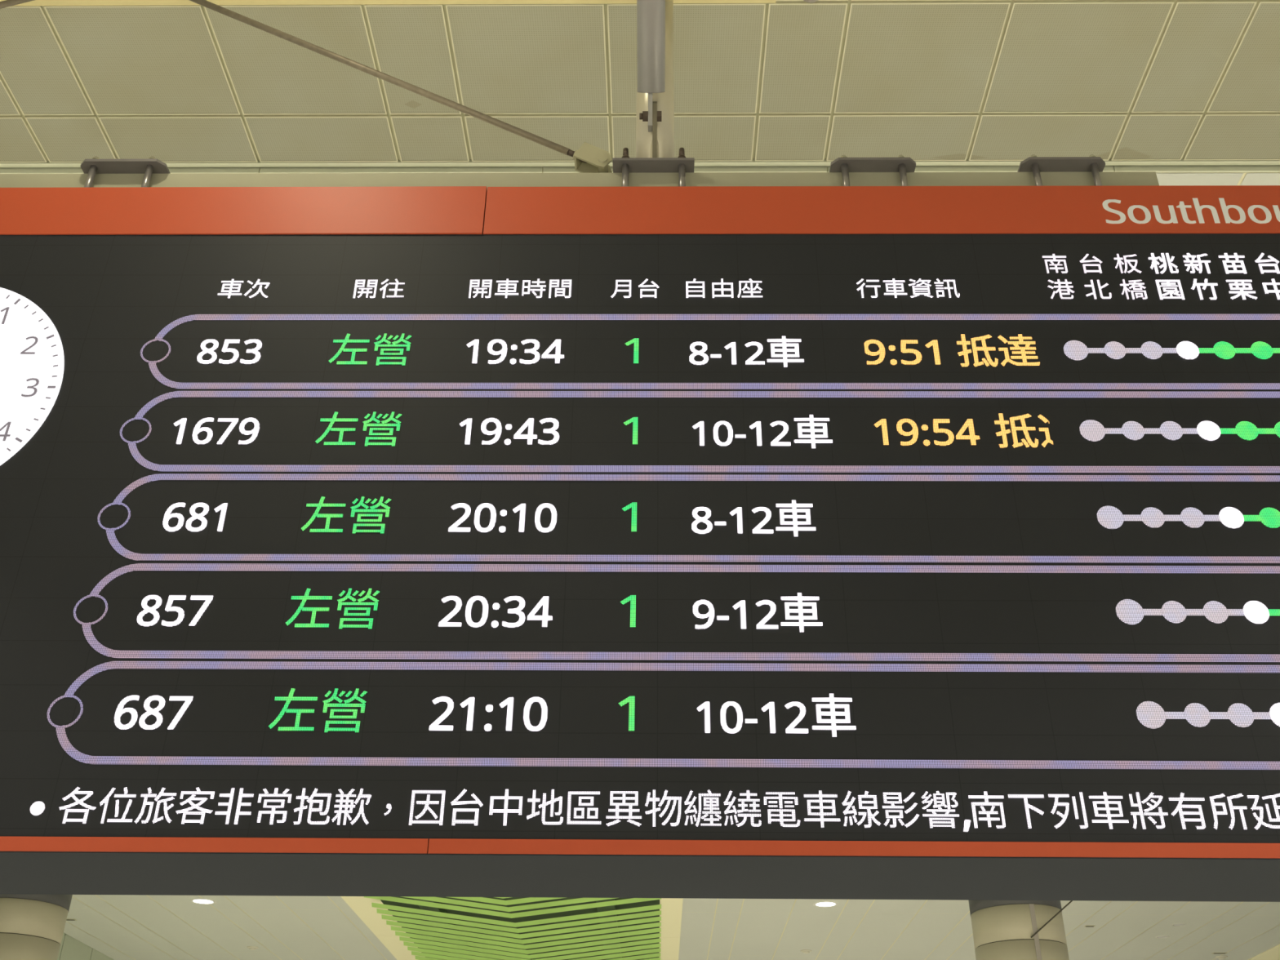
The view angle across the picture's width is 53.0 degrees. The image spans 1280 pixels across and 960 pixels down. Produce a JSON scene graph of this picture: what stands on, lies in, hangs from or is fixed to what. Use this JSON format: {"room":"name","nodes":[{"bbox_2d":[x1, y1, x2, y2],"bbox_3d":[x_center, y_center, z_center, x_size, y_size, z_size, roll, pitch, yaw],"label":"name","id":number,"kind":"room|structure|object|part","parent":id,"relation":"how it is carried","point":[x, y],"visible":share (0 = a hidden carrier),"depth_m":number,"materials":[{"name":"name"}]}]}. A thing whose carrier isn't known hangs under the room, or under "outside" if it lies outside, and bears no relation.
{"room":"train station","nodes":[
{"label":"train station","id":0,"kind":"room"},
{"bbox_2d":[57,933,114,959],"bbox_3d":[-11.866,14.092,27.445,0.250,7.060,30.700,0,-31,1],"label":"wall","id":1,"kind":"structure","parent":0,"point":[71,948],"depth_m":26.77,"materials":[{"name":"beige paint"}]},
{"bbox_2d":[0,0,1279,162],"bbox_3d":[-0.012,-7.436,-1.650,48.000,0.063,21.520,0,-31,1],"label":"ceiling","id":2,"kind":"structure","parent":0,"point":[783,80],"depth_m":7.04,"materials":[{"name":"beige"}]},
{"bbox_2d":[0,0,776,5],"bbox_3d":[-4.106,-2.508,6.554,9.600,0.018,0.209,0,-31,1],"label":"trim","id":3,"kind":"structure","parent":2,"relation":"attached to","point":[36,2],"depth_m":6.59,"materials":[{"name":"beige metal"}]},
{"bbox_2d":[0,158,1279,167],"bbox_3d":[0.108,-1.885,7.591,48.000,0.056,0.033,0,-31,1],"label":"trim","id":4,"kind":"structure","parent":2,"relation":"attached to","point":[1166,162],"depth_m":7.58,"materials":[{"name":"yellow"}]},
{"bbox_2d":[612,0,694,186],"bbox_3d":[0.065,-1.837,6.002,0.352,1.666,0.345,0,-31,1],"label":"mounting bracket","id":5,"kind":"object","parent":2,"relation":"hanging from","point":[655,150],"visible":0.45,"depth_m":5.74,"materials":[{"name":"metal"}]},
{"bbox_2d":[0,171,1159,188],"bbox_3d":[-1.845,-1.227,5.660,8.150,0.145,0.196,0,-31,1],"label":"support beam","id":6,"kind":"structure","parent":5,"relation":"hanging from","point":[1108,178],"depth_m":5.57,"materials":[{"name":"beige metal"}]},
{"bbox_2d":[80,155,170,187],"bbox_3d":[-2.245,-1.232,5.670,0.372,0.248,0.345,0,-31,1],"label":"plate","id":7,"kind":"object","parent":6,"relation":"attached to","point":[95,166],"visible":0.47,"depth_m":5.57,"materials":[{"name":"metal"}]},
{"bbox_3d":[-2.245,-1.296,5.707,0.372,0.014,0.345,0,-31,1],"label":"plate","id":8,"kind":"part","parent":7,"relation":"part of","materials":[{"name":"metal"}]},
{"bbox_2d":[0,185,1279,902],"bbox_3d":[0.468,0.105,4.909,8.600,2.790,0.554,0,-31,1],"label":"departure board","id":9,"kind":"object","parent":6,"relation":"hanging from","point":[695,542],"visible":1,"depth_m":4.53,"materials":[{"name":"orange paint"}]},
{"bbox_2d":[0,287,64,465],"bbox_3d":[-2.723,-0.354,4.910,1.022,1.022,0.004,0,-31,1],"label":"clock","id":10,"kind":"object","parent":9,"relation":"on","point":[32,319],"depth_m":4.94,"materials":[{"name":"white plastic"}]},
{"bbox_3d":[-2.252,1.138,4.015,3.188,0.046,0.017,0,-31,1],"label":"trim","id":11,"kind":"part","parent":9,"relation":"part of","materials":[{"name":"orange paint"}]},
{"bbox_3d":[-2.235,-1.122,5.369,3.178,0.258,0.020,0,-31,1],"label":"header panel","id":12,"kind":"part","parent":9,"relation":"part of","materials":[{"name":"orange paint"}]},
{"bbox_2d":[688,335,804,367],"bbox_3d":[0.409,-0.496,4.955,0.440,0.147,0.003,0,-31,1],"label":"range","id":13,"kind":"object","parent":9,"relation":"in","point":[704,351],"depth_m":4.96,"materials":[{"name":"white"}]},
{"bbox_2d":[691,500,815,536],"bbox_3d":[0.403,0.135,4.577,0.440,0.147,0.003,0,-31,1],"label":"range","id":14,"kind":"object","parent":9,"relation":"in","point":[708,517],"depth_m":4.58,"materials":[{"name":"white"}]},
{"bbox_2d":[693,592,822,631],"bbox_3d":[0.400,0.451,4.387,0.440,0.147,0.003,0,-31,1],"label":"range","id":15,"kind":"object","parent":9,"relation":"in","point":[712,611],"depth_m":4.39,"materials":[{"name":"white"}]},
{"bbox_2d":[692,414,832,448],"bbox_3d":[0.453,-0.180,4.765,0.516,0.147,0.003,0,-31,1],"label":"range","id":16,"kind":"object","parent":9,"relation":"in","point":[708,431],"depth_m":4.77,"materials":[{"name":"white"}]},
{"bbox_2d":[697,693,856,737],"bbox_3d":[0.443,0.767,4.197,0.516,0.147,0.003,0,-31,1],"label":"range","id":17,"kind":"object","parent":9,"relation":"in","point":[718,715],"depth_m":4.20,"materials":[{"name":"white"}]},
{"bbox_3d":[2.049,1.144,3.955,5.410,0.046,0.017,0,-31,1],"label":"trim","id":18,"kind":"part","parent":9,"relation":"part of","materials":[{"name":"orange paint"}]},
{"bbox_3d":[2.067,-1.115,5.310,5.418,0.258,0.017,0,-31,1],"label":"header panel","id":19,"kind":"part","parent":9,"relation":"part of","materials":[{"name":"orange paint"}]},
{"bbox_2d":[829,155,915,186],"bbox_3d":[1.007,-1.228,5.624,0.366,0.248,0.345,0,-31,1],"label":"plate","id":20,"kind":"object","parent":6,"relation":"attached to","point":[845,165],"visible":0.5,"depth_m":5.53,"materials":[{"name":"metal"}]},
{"bbox_3d":[1.008,-1.291,5.662,0.366,0.014,0.345,0,-31,1],"label":"plate","id":21,"kind":"part","parent":20,"relation":"part of","materials":[{"name":"metal"}]},
{"bbox_2d":[1017,154,1105,186],"bbox_3d":[1.821,-1.226,5.613,0.362,0.248,0.345,0,-31,1],"label":"plate","id":22,"kind":"object","parent":6,"relation":"attached to","point":[1034,164],"visible":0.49,"depth_m":5.52,"materials":[{"name":"metal"}]},
{"bbox_3d":[1.822,-1.290,5.651,0.362,0.014,0.345,0,-31,1],"label":"plate","id":23,"kind":"part","parent":22,"relation":"part of","materials":[{"name":"metal"}]},
{"bbox_2d":[636,0,665,132],"bbox_3d":[0.046,-2.427,5.435,0.125,1.265,1.395,0,-31,1],"label":"pole","id":24,"kind":"object","parent":5,"relation":"attached to","point":[651,14],"visible":0.98,"depth_m":5.67,"materials":[{"name":"white metal"}]},
{"bbox_3d":[0.060,-1.292,5.675,0.352,0.014,0.345,0,-31,1],"label":"plate","id":25,"kind":"part","parent":5,"relation":"part of","materials":[{"name":"metal"}]},
{"bbox_2d":[803,0,817,2],"bbox_3d":[0.873,-2.461,6.526,0.112,0.052,0.112,0,-31,1],"label":"smoke detector","id":26,"kind":"object","parent":2,"relation":"attached to","point":[806,1],"visible":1,"depth_m":6.53,"materials":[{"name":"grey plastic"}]},
{"bbox_2d":[63,166,1279,959],"bbox_3d":[0.334,8.559,24.942,48.000,0.060,40.412,0,-31,1],"label":"ceiling","id":27,"kind":"structure","parent":0,"point":[117,926],"depth_m":25.41,"materials":[{"name":"beige"}]},
{"bbox_2d":[190,897,216,904],"bbox_3d":[-8.064,7.782,23.723,0.478,0.006,0.478,0,-31,1],"label":"recessed light","id":28,"kind":"object","parent":27,"relation":"in","point":[198,900],"visible":1,"depth_m":23.73,"materials":[{"name":"white"}]},
{"bbox_2d":[340,896,683,959],"bbox_3d":[-2.280,9.496,26.019,6.184,0.480,13.860,0,-31,1],"label":"ceiling","id":29,"kind":"structure","parent":27,"relation":"attached to","point":[410,927],"depth_m":24.48,"materials":[{"name":"green metal"}]},
{"bbox_3d":[-3.788,9.372,26.113,0.320,0.141,13.860,0,-31,1],"label":"carrier rail","id":30,"kind":"part","parent":29,"relation":"part of","materials":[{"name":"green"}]},
{"bbox_3d":[-0.578,9.374,26.070,0.320,0.134,13.860,0,-31,1],"label":"carrier rail","id":31,"kind":"part","parent":29,"relation":"part of","materials":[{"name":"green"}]},
{"bbox_2d":[0,164,1279,173],"bbox_3d":[0.265,-1.853,7.611,52.150,0.088,0.015,0,-31,1],"label":"trim","id":32,"kind":"structure","parent":27,"relation":"attached to","point":[1220,168],"depth_m":7.60,"materials":[{"name":"yellow"}]},
{"bbox_2d":[800,949,811,953],"bbox_3d":[3.508,9.964,27.125,0.240,0.052,0.240,0,-31,1],"label":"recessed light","id":33,"kind":"object","parent":27,"relation":"attached to","point":[804,951],"visible":1,"depth_m":27.07,"materials":[{"name":"beige plastic"}]},
{"bbox_2d":[812,901,839,906],"bbox_3d":[3.396,7.760,23.497,0.478,0.006,0.478,0,-31,1],"label":"recessed light","id":34,"kind":"object","parent":27,"relation":"in","point":[821,904],"visible":1,"depth_m":23.48,"materials":[{"name":"white"}]},
{"bbox_2d":[1031,900,1072,937],"bbox_3d":[6.657,5.954,18.937,2.016,1.544,0.100,0,-31,1],"label":"cable","id":35,"kind":"object","parent":27,"relation":"hanging from","point":[1070,901],"visible":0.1,"depth_m":18.68,"materials":[{"name":"brown plastic"}]},
{"bbox_2d":[1155,935,1169,938],"bbox_3d":[10.436,9.129,25.663,0.268,0.006,0.268,0,-31,1],"label":"recessed light","id":36,"kind":"object","parent":27,"relation":"in","point":[1159,936],"visible":1,"depth_m":25.64,"materials":[{"name":"white plastic"}]},
{"bbox_2d":[1171,923,1186,926],"bbox_3d":[10.360,8.552,24.702,0.268,0.006,0.268,0,-31,1],"label":"recessed light","id":37,"kind":"object","parent":27,"relation":"in","point":[1175,924],"visible":1,"depth_m":24.69,"materials":[{"name":"white plastic"}]},
{"bbox_2d":[1211,952,1226,954],"bbox_3d":[12.165,9.939,26.976,0.280,0.013,0.100,0,-31,1],"label":"air slot","id":38,"kind":"object","parent":27,"relation":"attached to","point":[1212,953],"visible":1,"depth_m":26.98,"materials":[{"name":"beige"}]},
{"bbox_2d":[1215,955,1227,959],"bbox_3d":[12.356,10.147,27.285,0.240,0.052,0.240,0,-31,1],"label":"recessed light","id":39,"kind":"object","parent":27,"relation":"attached to","point":[1222,957],"visible":1,"depth_m":27.23,"materials":[{"name":"beige plastic"}]},
{"bbox_2d":[1248,944,1279,959],"bbox_3d":[16.171,9.524,25.762,6.310,0.480,13.860,0,-31,1],"label":"wall","id":40,"kind":"structure","parent":27,"relation":"attached to","point":[1273,953],"depth_m":27.05,"materials":[{"name":"beige paint"}]},
{"bbox_3d":[0.153,9.131,12.014,48.000,0.100,62.000,0,-31,1],"label":"floor","id":41,"kind":"structure","parent":0,"visible":0},
{"bbox_2d":[0,893,72,959],"bbox_3d":[-9.449,8.644,18.320,1.340,7.060,1.340,0,-31,1],"label":"round column","id":42,"kind":"structure","parent":41,"relation":"on","point":[32,926],"depth_m":19.02,"materials":[{"name":"beige"}]},
{"bbox_2d":[968,900,1069,959],"bbox_3d":[5.649,8.666,18.108,1.340,7.060,1.343,0,-31,1],"label":"round column","id":43,"kind":"structure","parent":41,"relation":"on","point":[1002,930],"depth_m":18.75,"materials":[{"name":"beige"}]},
{"bbox_3d":[-2.607,-2.553,6.452,0.240,0.020,0.220,0,-31,1],"label":"anchor","id":44,"kind":"object","parent":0,"visible":0},
{"bbox_2d":[0,0,34,8],"bbox_3d":[-4.162,-2.001,6.153,2.992,1.228,0.031,0,-31,1],"label":"rod","id":45,"kind":"object","parent":44,"relation":"attached to","point":[6,3],"visible":1,"depth_m":6.34,"materials":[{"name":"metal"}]},
{"bbox_2d":[189,0,612,173],"bbox_3d":[-1.347,-1.949,6.044,2.458,1.398,0.112,0,-31,1],"label":"rod","id":46,"kind":"object","parent":44,"relation":"attached to","point":[588,158],"visible":0.9,"depth_m":5.89,"materials":[{"name":"brown metal"}]},
{"bbox_3d":[-0.264,-1.441,5.725,0.052,0.084,0.072,0,-31,1],"label":"plate","id":47,"kind":"part","parent":46,"relation":"part of","materials":[{"name":"beige metal"}]}
]}

